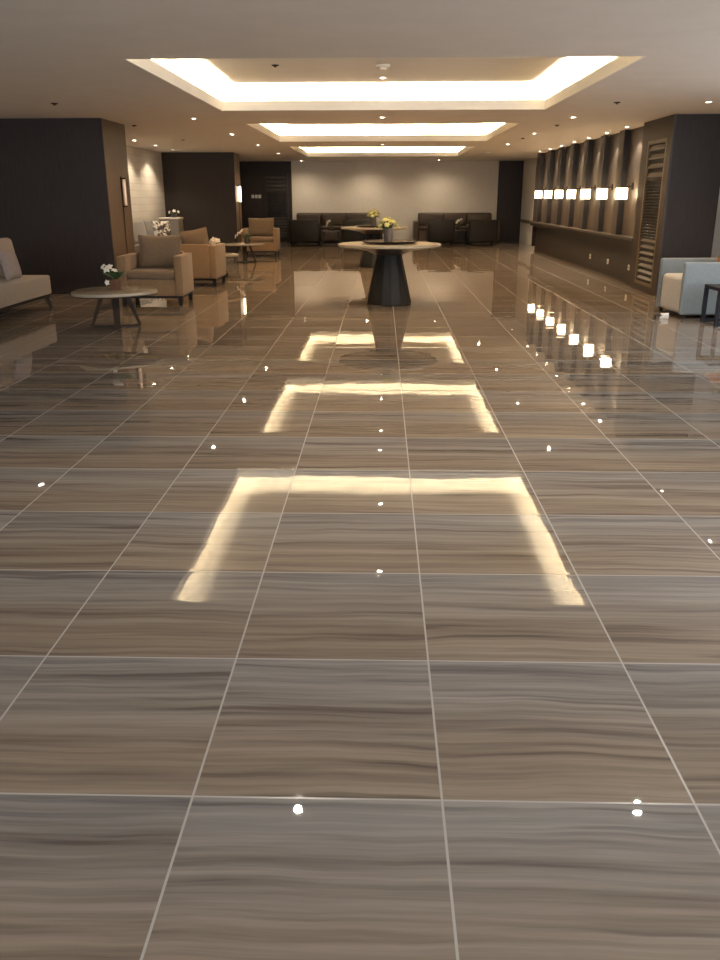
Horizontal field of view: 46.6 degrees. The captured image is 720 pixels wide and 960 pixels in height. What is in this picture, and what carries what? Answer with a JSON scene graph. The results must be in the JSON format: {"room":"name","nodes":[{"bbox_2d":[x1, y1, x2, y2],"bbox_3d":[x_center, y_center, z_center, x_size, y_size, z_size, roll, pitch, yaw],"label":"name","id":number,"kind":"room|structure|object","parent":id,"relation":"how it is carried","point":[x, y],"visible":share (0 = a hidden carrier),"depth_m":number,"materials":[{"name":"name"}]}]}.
{"room":"lobby","nodes":[
{"label":"lobby","id":0,"kind":"room"},
{"bbox_2d":[0,118,134,293],"bbox_3d":[-5.087,-4.109,12.657,2.964,2.412,1.150,0,19,1],"label":"wall","id":1,"kind":"structure","parent":0,"point":[62,203],"depth_m":12.09,"materials":[{"name":"brown wood"}]},
{"bbox_2d":[120,178,127,250],"bbox_3d":[-3.580,-3.800,12.868,0.086,1.588,0.054,0,19,1],"label":"wall lamp","id":2,"kind":"object","parent":1,"relation":"attached to","point":[123,179],"visible":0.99,"depth_m":12.67,"materials":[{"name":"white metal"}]},
{"bbox_2d":[126,146,165,220],"bbox_3d":[-5.088,-6.429,19.502,0.200,2.412,15.200,0,19,1],"label":"wall","id":3,"kind":"structure","parent":0,"point":[145,170],"depth_m":19.47,"materials":[{"name":"tile"}]},
{"bbox_2d":[161,152,241,252],"bbox_3d":[-4.030,-7.144,21.608,1.804,2.412,0.900,0,19,1],"label":"wall","id":4,"kind":"structure","parent":0,"point":[203,187],"depth_m":21.11,"materials":[{"name":"brown wood"}]},
{"bbox_2d":[239,186,241,202],"bbox_3d":[-3.106,-6.814,21.757,0.086,1.588,0.054,0,19,1],"label":"wall lamp","id":5,"kind":"object","parent":4,"relation":"attached to","point":[239,186],"visible":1,"depth_m":21.55,"materials":[{"name":"beige glass"}]},
{"bbox_2d":[239,161,292,240],"bbox_3d":[-3.477,-8.881,26.729,2.640,2.412,0.260,0,19,1],"label":"wall","id":6,"kind":"structure","parent":0,"point":[251,172],"depth_m":26.43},
{"bbox_2d":[250,194,261,198],"bbox_3d":[-3.298,-8.992,26.543,0.355,0.121,0.014,0,19,1],"label":"light switch","id":7,"kind":"object","parent":6,"relation":"attached to","point":[252,196],"visible":1,"depth_m":26.54,"materials":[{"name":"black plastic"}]},
{"bbox_2d":[264,173,288,238],"bbox_3d":[-2.651,-8.691,26.619,0.740,2.000,0.030,0,19,1],"label":"door","id":8,"kind":"structure","parent":6,"relation":"in","point":[275,184],"depth_m":26.56,"materials":[{"name":"paint"}]},
{"bbox_2d":[0,241,719,959],"bbox_3d":[-0.357,-2.446,11.485,12.500,0.001,33.300,0,19,1],"label":"floor","id":9,"kind":"structure","parent":0,"point":[334,624],"depth_m":2.90,"materials":[{"name":"tile"}]},
{"bbox_2d":[0,238,52,311],"bbox_3d":[-4.449,-2.337,9.813,0.921,0.890,1.901,0,19,1],"label":"sofa","id":10,"kind":"object","parent":9,"relation":"on","point":[15,292],"visible":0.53,"depth_m":10.08,"materials":[{"name":"beige fabric"}]},
{"bbox_2d":[0,238,21,280],"bbox_3d":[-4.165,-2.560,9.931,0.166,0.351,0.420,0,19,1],"label":"cushion","id":11,"kind":"object","parent":10,"relation":"on","point":[10,268],"visible":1,"depth_m":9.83,"materials":[{"name":"beige fabric"}]},
{"bbox_2d":[71,286,157,329],"bbox_3d":[-2.687,-1.895,9.247,0.913,0.400,0.909,-4,19,-12],"label":"coffee table","id":12,"kind":"object","parent":9,"relation":"on","point":[104,292],"visible":0.97,"depth_m":9.07,"materials":[{"name":"stone"}]},
{"bbox_2d":[101,264,126,289],"bbox_3d":[-2.692,-2.231,9.181,0.281,0.279,0.268,-6,20,-18],"label":"potted flower","id":13,"kind":"object","parent":12,"relation":"on","point":[114,274],"visible":1,"depth_m":9.14,"materials":[{"name":"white plant"}]},
{"bbox_2d":[116,235,193,305],"bbox_3d":[-2.740,-2.830,11.260,0.840,0.884,0.740,0,19,0],"label":"armchair","id":14,"kind":"object","parent":9,"relation":"on","point":[160,264],"visible":0.88,"depth_m":11.10,"materials":[{"name":"beige fabric"}]},
{"bbox_2d":[127,268,174,278],"bbox_3d":[-2.741,-2.771,11.214,0.622,0.113,0.615,0,19,0],"label":"seat cushion","id":15,"kind":"object","parent":14,"relation":"on","point":[132,273],"depth_m":10.93,"materials":[{"name":"beige fabric"}]},
{"bbox_2d":[138,235,180,267],"bbox_3d":[-2.710,-3.083,11.337,0.580,0.453,0.222,0,19,0],"label":"cushion","id":16,"kind":"object","parent":14,"relation":"on","point":[155,251],"depth_m":11.26,"materials":[{"name":"beige fabric"}]},
{"bbox_2d":[133,219,181,252],"bbox_3d":[-4.545,-5.218,18.314,0.901,0.890,2.401,0,19,1],"label":"sofa","id":17,"kind":"object","parent":9,"relation":"on","point":[142,227],"visible":0.31,"depth_m":17.89,"materials":[{"name":"grey fabric"}]},
{"bbox_2d":[133,220,146,243],"bbox_3d":[-4.780,-5.228,17.683,0.240,0.450,1.192,-8,18,4],"label":"cushion","id":18,"kind":"object","parent":17,"relation":"on","point":[139,227],"depth_m":17.68,"materials":[{"name":"grey fabric"}]},
{"bbox_2d":[142,219,157,235],"bbox_3d":[-4.750,-5.613,18.819,0.240,0.450,1.192,-8,18,4],"label":"cushion","id":19,"kind":"object","parent":17,"relation":"on","point":[148,223],"depth_m":18.49,"materials":[{"name":"grey fabric"}]},
{"bbox_2d":[152,220,170,235],"bbox_3d":[-4.378,-5.514,18.526,0.172,0.434,0.460,17,25,42],"label":"cushion","id":20,"kind":"object","parent":17,"relation":"on","point":[161,228],"visible":0.72,"depth_m":18.44,"materials":[{"name":"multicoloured fabric"}]},
{"bbox_2d":[158,217,183,234],"bbox_3d":[-4.553,-5.896,20.291,0.480,0.895,0.561,0,19,1],"label":"base cabinet","id":21,"kind":"object","parent":9,"relation":"on","point":[176,224],"visible":0.43,"depth_m":19.98,"materials":[{"name":"grey paint"}]},
{"bbox_2d":[168,209,179,217],"bbox_3d":[-4.480,-6.414,20.130,0.292,0.189,0.296,0,19,1],"label":"potted flower","id":22,"kind":"object","parent":21,"relation":"on","point":[174,213],"visible":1,"depth_m":20.08,"materials":[{"name":"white plant"}]},
{"bbox_2d":[178,227,225,286],"bbox_3d":[-2.678,-3.642,13.602,0.840,0.919,0.800,1,19,2],"label":"armchair","id":23,"kind":"object","parent":9,"relation":"on","point":[208,261],"visible":0.75,"depth_m":13.25,"materials":[{"name":"beige fabric"}]},
{"bbox_2d":[178,227,209,243],"bbox_3d":[-2.617,-3.769,13.361,0.531,0.523,0.223,1,19,2],"label":"cushion","id":24,"kind":"object","parent":23,"relation":"on","point":[198,236],"depth_m":13.24,"materials":[{"name":"beige fabric"}]},
{"bbox_2d":[225,253,238,276],"bbox_3d":[-2.614,-3.842,14.993,0.903,0.400,0.848,-1,19,-4],"label":"coffee table","id":25,"kind":"object","parent":9,"relation":"on","point":[228,255],"visible":0.26,"depth_m":14.81,"materials":[{"name":"stone"}]},
{"bbox_2d":[209,237,219,244],"bbox_3d":[-2.545,-4.116,14.705,0.213,0.303,0.181,15,24,37],"label":"potted flower","id":26,"kind":"object","parent":25,"relation":"on","point":[213,240],"visible":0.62,"depth_m":14.64,"materials":[{"name":"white plant"}]},
{"bbox_2d":[225,243,263,262],"bbox_3d":[-2.507,-4.965,18.303,0.842,0.400,0.808,0,19,1],"label":"coffee table","id":27,"kind":"object","parent":9,"relation":"on","point":[244,246],"visible":0.98,"depth_m":18.14,"materials":[{"name":"stone"}]},
{"bbox_2d":[235,229,252,243],"bbox_3d":[-2.505,-5.289,18.159,0.379,0.308,0.271,-11,21,-29],"label":"potted flower","id":28,"kind":"object","parent":27,"relation":"on","point":[247,237],"visible":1,"depth_m":18.15,"materials":[{"name":"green plant"}]},
{"bbox_2d":[241,218,279,256],"bbox_3d":[-2.402,-5.894,20.299,0.860,0.884,0.740,0,19,0],"label":"armchair","id":29,"kind":"object","parent":9,"relation":"on","point":[263,230],"visible":0.83,"depth_m":20.24,"materials":[{"name":"beige fabric"}]},
{"bbox_2d":[248,218,273,235],"bbox_3d":[-2.403,-6.148,20.377,0.630,0.453,0.222,0,19,0],"label":"cushion","id":30,"kind":"object","parent":29,"relation":"on","point":[257,226],"depth_m":20.30,"materials":[{"name":"beige fabric"}]},
{"bbox_2d":[250,236,272,241],"bbox_3d":[-2.401,-5.835,20.253,0.642,0.113,0.615,0,19,0],"label":"seat cushion","id":31,"kind":"object","parent":29,"relation":"on","point":[253,238],"depth_m":19.97,"materials":[{"name":"beige fabric"}]},
{"bbox_2d":[289,220,320,245],"bbox_3d":[-1.608,-7.285,24.633,0.880,0.731,0.720,0,19,1],"label":"tub chair","id":32,"kind":"object","parent":9,"relation":"on","point":[299,230],"visible":1,"depth_m":24.28,"materials":[{"name":"black leather"}]},
{"bbox_2d":[322,230,339,245],"bbox_3d":[-0.854,-7.171,24.790,0.520,0.410,0.520,0,19,1],"label":"side table","id":33,"kind":"object","parent":9,"relation":"on","point":[323,231],"visible":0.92,"depth_m":24.59,"materials":[{"name":"wood"}]},
{"bbox_2d":[326,220,333,230],"bbox_3d":[-0.885,-7.516,24.676,0.248,0.317,0.198,-10,21,-27],"label":"potted flower","id":34,"kind":"object","parent":33,"relation":"on","point":[328,221],"visible":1,"depth_m":24.64,"materials":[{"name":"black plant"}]},
{"bbox_2d":[289,213,376,240],"bbox_3d":[-0.819,-7.856,26.077,2.680,0.880,1.260,0,19,1],"label":"sofa","id":35,"kind":"object","parent":9,"relation":"on","point":[336,219],"visible":0.31,"depth_m":26.11,"materials":[{"name":"brown leather"}]},
{"bbox_2d":[296,213,320,223],"bbox_3d":[-1.600,-8.168,26.243,0.775,0.363,0.175,0,19,1],"label":"cushion","id":36,"kind":"object","parent":35,"relation":"on","point":[300,216],"depth_m":26.14,"materials":[{"name":"brown fabric"}]},
{"bbox_2d":[321,226,341,228],"bbox_3d":[-0.823,-7.821,25.910,0.775,0.079,0.880,0,19,1],"label":"seat cushion","id":37,"kind":"object","parent":35,"relation":"on","point":[322,227],"depth_m":25.51,"materials":[{"name":"brown fabric"}]},
{"bbox_2d":[322,213,345,225],"bbox_3d":[-0.813,-8.163,26.224,0.775,0.363,0.175,0,19,1],"label":"cushion","id":38,"kind":"object","parent":35,"relation":"on","point":[336,218],"depth_m":26.13,"materials":[{"name":"brown fabric"}]},
{"bbox_2d":[347,213,370,219],"bbox_3d":[-0.027,-8.157,26.205,0.775,0.363,0.175,0,19,1],"label":"cushion","id":39,"kind":"object","parent":35,"relation":"on","point":[350,216],"depth_m":26.10,"materials":[{"name":"brown leather"}]},
{"bbox_2d":[342,220,370,241],"bbox_3d":[-0.058,-7.275,24.596,0.900,0.731,0.720,0,19,1],"label":"tub chair","id":40,"kind":"object","parent":9,"relation":"on","point":[347,235],"visible":0.52,"depth_m":24.26,"materials":[{"name":"black leather"}]},
{"bbox_2d":[340,226,407,267],"bbox_3d":[0.285,-4.770,17.124,1.364,0.780,1.364,-5,19,-15],"label":"pedestal table","id":41,"kind":"object","parent":9,"relation":"on","point":[367,259],"visible":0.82,"depth_m":16.92,"materials":[{"name":"stone"}]},
{"bbox_2d":[356,225,378,226],"bbox_3d":[0.286,-5.170,17.041,0.744,0.032,0.744,0,19,1],"label":"round tray","id":42,"kind":"object","parent":41,"relation":"on","point":[356,225],"visible":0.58,"depth_m":16.89,"materials":[{"name":"black paint"}]},
{"bbox_2d":[367,209,381,225],"bbox_3d":[0.269,-5.336,16.989,0.313,0.335,0.288,16,25,39],"label":"flower vase","id":43,"kind":"object","parent":42,"relation":"on","point":[373,216],"visible":1,"depth_m":16.95,"materials":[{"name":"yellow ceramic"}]},
{"bbox_2d":[338,241,440,305],"bbox_3d":[0.388,-2.749,11.162,1.364,0.780,1.364,-1,19,-4],"label":"pedestal table","id":44,"kind":"object","parent":9,"relation":"on","point":[388,285],"visible":0.92,"depth_m":10.98,"materials":[{"name":"wood"}]},
{"bbox_2d":[362,240,416,243],"bbox_3d":[0.388,-3.147,11.070,0.744,0.032,0.744,0,19,1],"label":"round tray","id":45,"kind":"object","parent":44,"relation":"on","point":[363,241],"visible":0.92,"depth_m":10.96,"materials":[{"name":"black paint"}]},
{"bbox_2d":[377,217,399,241],"bbox_3d":[0.372,-3.303,11.027,0.300,0.313,0.310,16,25,40],"label":"flower vase","id":46,"kind":"object","parent":45,"relation":"on","point":[387,227],"visible":1,"depth_m":10.97,"materials":[{"name":"grey ceramic"}]},
{"bbox_2d":[426,220,454,245],"bbox_3d":[2.361,-7.259,24.538,0.780,0.731,0.720,0,19,1],"label":"tub chair","id":47,"kind":"object","parent":9,"relation":"on","point":[437,230],"visible":0.97,"depth_m":24.18,"materials":[{"name":"black leather"}]},
{"bbox_2d":[413,213,499,243],"bbox_3d":[2.960,-7.831,25.986,2.600,0.880,1.260,0,19,1],"label":"sofa","id":48,"kind":"object","parent":9,"relation":"on","point":[420,226],"visible":0.44,"depth_m":26.01,"materials":[{"name":"brown leather"}]},
{"bbox_2d":[419,213,442,225],"bbox_3d":[2.206,-8.143,26.151,0.748,0.363,0.175,0,19,1],"label":"cushion","id":49,"kind":"object","parent":48,"relation":"on","point":[423,217],"depth_m":26.06,"materials":[{"name":"brown fabric"}]},
{"bbox_2d":[443,213,466,225],"bbox_3d":[2.966,-8.138,26.133,0.748,0.363,0.175,0,19,1],"label":"cushion","id":50,"kind":"object","parent":48,"relation":"on","point":[446,216],"depth_m":26.04,"materials":[{"name":"brown fabric"}]},
{"bbox_2d":[467,213,491,223],"bbox_3d":[3.725,-8.133,26.114,0.748,0.363,0.175,0,19,1],"label":"cushion","id":51,"kind":"object","parent":48,"relation":"on","point":[470,216],"depth_m":26.01,"materials":[{"name":"brown fabric"}]},
{"bbox_2d":[466,220,497,245],"bbox_3d":[3.571,-7.251,24.508,0.840,0.731,0.720,0,19,1],"label":"tub chair","id":52,"kind":"object","parent":9,"relation":"on","point":[477,230],"visible":1,"depth_m":24.16,"materials":[{"name":"black leather"}]},
{"bbox_2d":[654,313,668,318],"bbox_3d":[3.548,-1.925,9.836,0.182,0.075,0.055,-5,19,-15],"label":"power adapter","id":53,"kind":"object","parent":9,"relation":"on","point":[662,315],"visible":1,"depth_m":9.82,"materials":[{"name":"white plastic"}]},
{"bbox_2d":[656,258,719,318],"bbox_3d":[4.161,-2.331,10.106,0.860,0.655,0.780,-1,19,-2],"label":"armchair","id":54,"kind":"object","parent":9,"relation":"on","point":[682,281],"visible":0.77,"depth_m":9.80,"materials":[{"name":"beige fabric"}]},
{"bbox_2d":[700,284,719,326],"bbox_3d":[4.139,-1.946,9.329,0.480,0.425,0.440,0,19,1],"label":"side table","id":55,"kind":"object","parent":9,"relation":"on","point":[716,287],"visible":1,"depth_m":9.40,"materials":[{"name":"black paint"}]},
{"bbox_3d":[2.977,-7.313,25.190,0.520,0.410,0.520,0,19,1],"label":"side table","id":56,"kind":"object","parent":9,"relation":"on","visible":0},
{"bbox_2d":[455,218,462,229],"bbox_3d":[2.961,-7.665,25.058,0.207,0.341,0.217,-17,25,-40],"label":"potted flower","id":57,"kind":"object","parent":56,"relation":"on","point":[459,227],"visible":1,"depth_m":25.03,"materials":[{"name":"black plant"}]},
{"bbox_2d":[0,0,719,160],"bbox_3d":[-0.361,-4.882,10.660,12.500,0.320,33.300,0,19,1],"label":"ceiling","id":58,"kind":"structure","parent":0,"point":[70,54],"depth_m":8.65,"materials":[{"name":"paint"}]},
{"bbox_2d":[376,64,389,69],"bbox_3d":[0.247,-4.450,9.026,0.150,0.050,0.150,0,19,1],"label":"smoke detector","id":59,"kind":"object","parent":58,"relation":"attached to","point":[378,66],"visible":1,"depth_m":8.96,"materials":[{"name":"white plastic"}]},
{"bbox_2d":[291,161,498,239],"bbox_3d":[1.092,-8.861,26.647,6.500,2.412,0.200,0,19,1],"label":"wall","id":60,"kind":"structure","parent":0,"point":[398,190],"depth_m":26.42,"materials":[{"name":"paint"}]},
{"bbox_2d":[496,161,523,240],"bbox_3d":[4.730,-8.827,26.531,0.780,2.412,0.260,0,19,1],"label":"wall","id":61,"kind":"structure","parent":0,"point":[510,176],"depth_m":26.39,"materials":[{"name":"brown wood"}]},
{"bbox_2d":[519,158,536,244],"bbox_3d":[5.143,-8.096,24.371,0.200,2.412,4.800,0,19,1],"label":"wall","id":62,"kind":"structure","parent":0,"point":[529,170],"depth_m":25.28,"materials":[{"name":"white paint"}]},
{"bbox_2d":[520,219,529,223],"bbox_3d":[5.017,-7.597,24.648,0.060,0.090,3.400,0,19,1],"label":"wall rail","id":63,"kind":"object","parent":62,"relation":"attached to","point":[521,220],"visible":0.46,"depth_m":25.48,"materials":[{"name":"brown wood"}]},
{"bbox_2d":[534,126,643,282],"bbox_3d":[4.697,-5.774,17.523,0.270,2.412,9.680,0,19,1],"label":"wall","id":64,"kind":"structure","parent":0,"point":[636,140],"depth_m":16.09,"materials":[{"name":"brown wood"}]},
{"bbox_2d":[531,177,535,245],"bbox_3d":[4.775,-7.238,22.173,0.340,2.000,0.030,0,19,1],"label":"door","id":65,"kind":"structure","parent":64,"relation":"in","point":[533,227],"depth_m":22.38,"materials":[{"name":"brown wood"}]},
{"bbox_2d":[533,153,538,220],"bbox_3d":[4.649,-7.627,21.838,0.100,1.672,0.320,0,19,1],"label":"trim","id":66,"kind":"structure","parent":64,"relation":"attached to","point":[537,166],"depth_m":21.81,"materials":[{"name":"brown wood"}]},
{"bbox_2d":[535,153,544,221],"bbox_3d":[4.643,-7.550,21.611,0.100,1.672,0.320,0,19,1],"label":"trim","id":67,"kind":"structure","parent":64,"relation":"attached to","point":[541,155],"depth_m":21.46,"materials":[{"name":"brown wood"}]},
{"bbox_2d":[535,187,545,197],"bbox_3d":[4.554,-7.245,21.115,0.250,0.258,0.140,0,19,1],"label":"wall lamp","id":68,"kind":"object","parent":64,"relation":"attached to","point":[538,194],"visible":0.8,"depth_m":21.07,"materials":[{"name":"metal"}]},
{"bbox_2d":[544,150,554,222],"bbox_3d":[4.611,-7.136,20.390,0.100,1.672,0.320,0,19,1],"label":"trim","id":69,"kind":"structure","parent":64,"relation":"attached to","point":[551,153],"depth_m":20.25,"materials":[{"name":"brown wood"}]},
{"bbox_2d":[544,187,555,197],"bbox_3d":[4.522,-6.831,19.894,0.250,0.258,0.140,0,19,1],"label":"wall lamp","id":70,"kind":"object","parent":64,"relation":"attached to","point":[547,194],"visible":0.81,"depth_m":19.85,"materials":[{"name":"metal"}]},
{"bbox_2d":[554,147,565,224],"bbox_3d":[4.579,-6.722,19.169,0.100,1.672,0.320,0,19,1],"label":"trim","id":71,"kind":"structure","parent":64,"relation":"attached to","point":[562,150],"depth_m":19.03,"materials":[{"name":"brown wood"}]},
{"bbox_2d":[555,186,567,198],"bbox_3d":[4.490,-6.417,18.672,0.250,0.258,0.140,0,19,1],"label":"wall lamp","id":72,"kind":"object","parent":64,"relation":"attached to","point":[558,192],"visible":0.95,"depth_m":18.63,"materials":[{"name":"metal"}]},
{"bbox_2d":[565,143,578,226],"bbox_3d":[4.546,-6.308,17.947,0.100,1.672,0.320,0,19,1],"label":"trim","id":73,"kind":"structure","parent":64,"relation":"attached to","point":[574,147],"depth_m":17.82,"materials":[{"name":"brown wood"}]},
{"bbox_2d":[567,186,580,198],"bbox_3d":[4.457,-6.003,17.451,0.250,0.258,0.140,0,19,1],"label":"wall lamp","id":74,"kind":"object","parent":64,"relation":"attached to","point":[571,194],"visible":1,"depth_m":17.41,"materials":[{"name":"metal"}]},
{"bbox_2d":[529,221,632,244],"bbox_3d":[4.604,-5.281,17.693,0.440,0.110,9.678,0,19,1],"label":"wall ledge","id":75,"kind":"object","parent":64,"relation":"attached to","point":[624,239],"visible":0.55,"depth_m":16.08,"materials":[{"name":"brown wood"}]},
{"bbox_2d":[578,140,593,228],"bbox_3d":[4.514,-5.894,16.726,0.100,1.672,0.320,0,19,1],"label":"trim","id":76,"kind":"structure","parent":64,"relation":"attached to","point":[588,149],"depth_m":16.64,"materials":[{"name":"brown wood"}]},
{"bbox_2d":[580,185,595,198],"bbox_3d":[4.425,-5.588,16.230,0.250,0.258,0.140,0,19,1],"label":"wall lamp","id":77,"kind":"object","parent":64,"relation":"attached to","point":[585,192],"visible":1,"depth_m":16.19,"materials":[{"name":"metal"}]},
{"bbox_2d":[593,135,610,231],"bbox_3d":[4.482,-5.480,15.505,0.100,1.672,0.320,0,19,1],"label":"trim","id":78,"kind":"structure","parent":64,"relation":"attached to","point":[605,139],"depth_m":15.41,"materials":[{"name":"brown wood"}]},
{"bbox_2d":[596,184,612,198],"bbox_3d":[4.393,-5.175,15.008,0.250,0.258,0.140,0,19,1],"label":"wall lamp","id":79,"kind":"object","parent":64,"relation":"attached to","point":[601,193],"visible":1,"depth_m":14.97,"materials":[{"name":"metal"}]},
{"bbox_2d":[611,129,630,234],"bbox_3d":[4.450,-5.066,14.283,0.100,1.672,0.320,0,19,1],"label":"trim","id":80,"kind":"structure","parent":64,"relation":"attached to","point":[625,135],"depth_m":14.19,"materials":[{"name":"brown wood"}]},
{"bbox_2d":[615,183,633,198],"bbox_3d":[4.361,-4.760,13.787,0.250,0.258,0.140,0,19,1],"label":"wall lamp","id":81,"kind":"object","parent":64,"relation":"attached to","point":[621,193],"visible":1,"depth_m":13.74,"materials":[{"name":"beige"}]},
{"bbox_2d":[628,114,719,295],"bbox_3d":[4.620,-4.000,12.290,0.730,2.412,1.370,0,19,1],"label":"wall pillar","id":82,"kind":"structure","parent":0,"point":[690,191],"depth_m":11.62,"materials":[{"name":"brown wood"}]},
{"bbox_2d":[634,138,666,287],"bbox_3d":[4.269,-3.902,12.285,0.030,2.030,0.860,0,19,1],"label":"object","id":83,"kind":"structure","parent":82,"relation":"attached to","point":[656,152],"depth_m":12.31,"materials":[{"name":"brown wood"}]},
{"bbox_2d":[711,192,719,257],"bbox_3d":[5.469,-4.182,12.824,0.940,2.412,0.200,0,19,1],"label":"wall","id":84,"kind":"structure","parent":0,"point":[716,240],"depth_m":12.87,"materials":[{"name":"white paint"}]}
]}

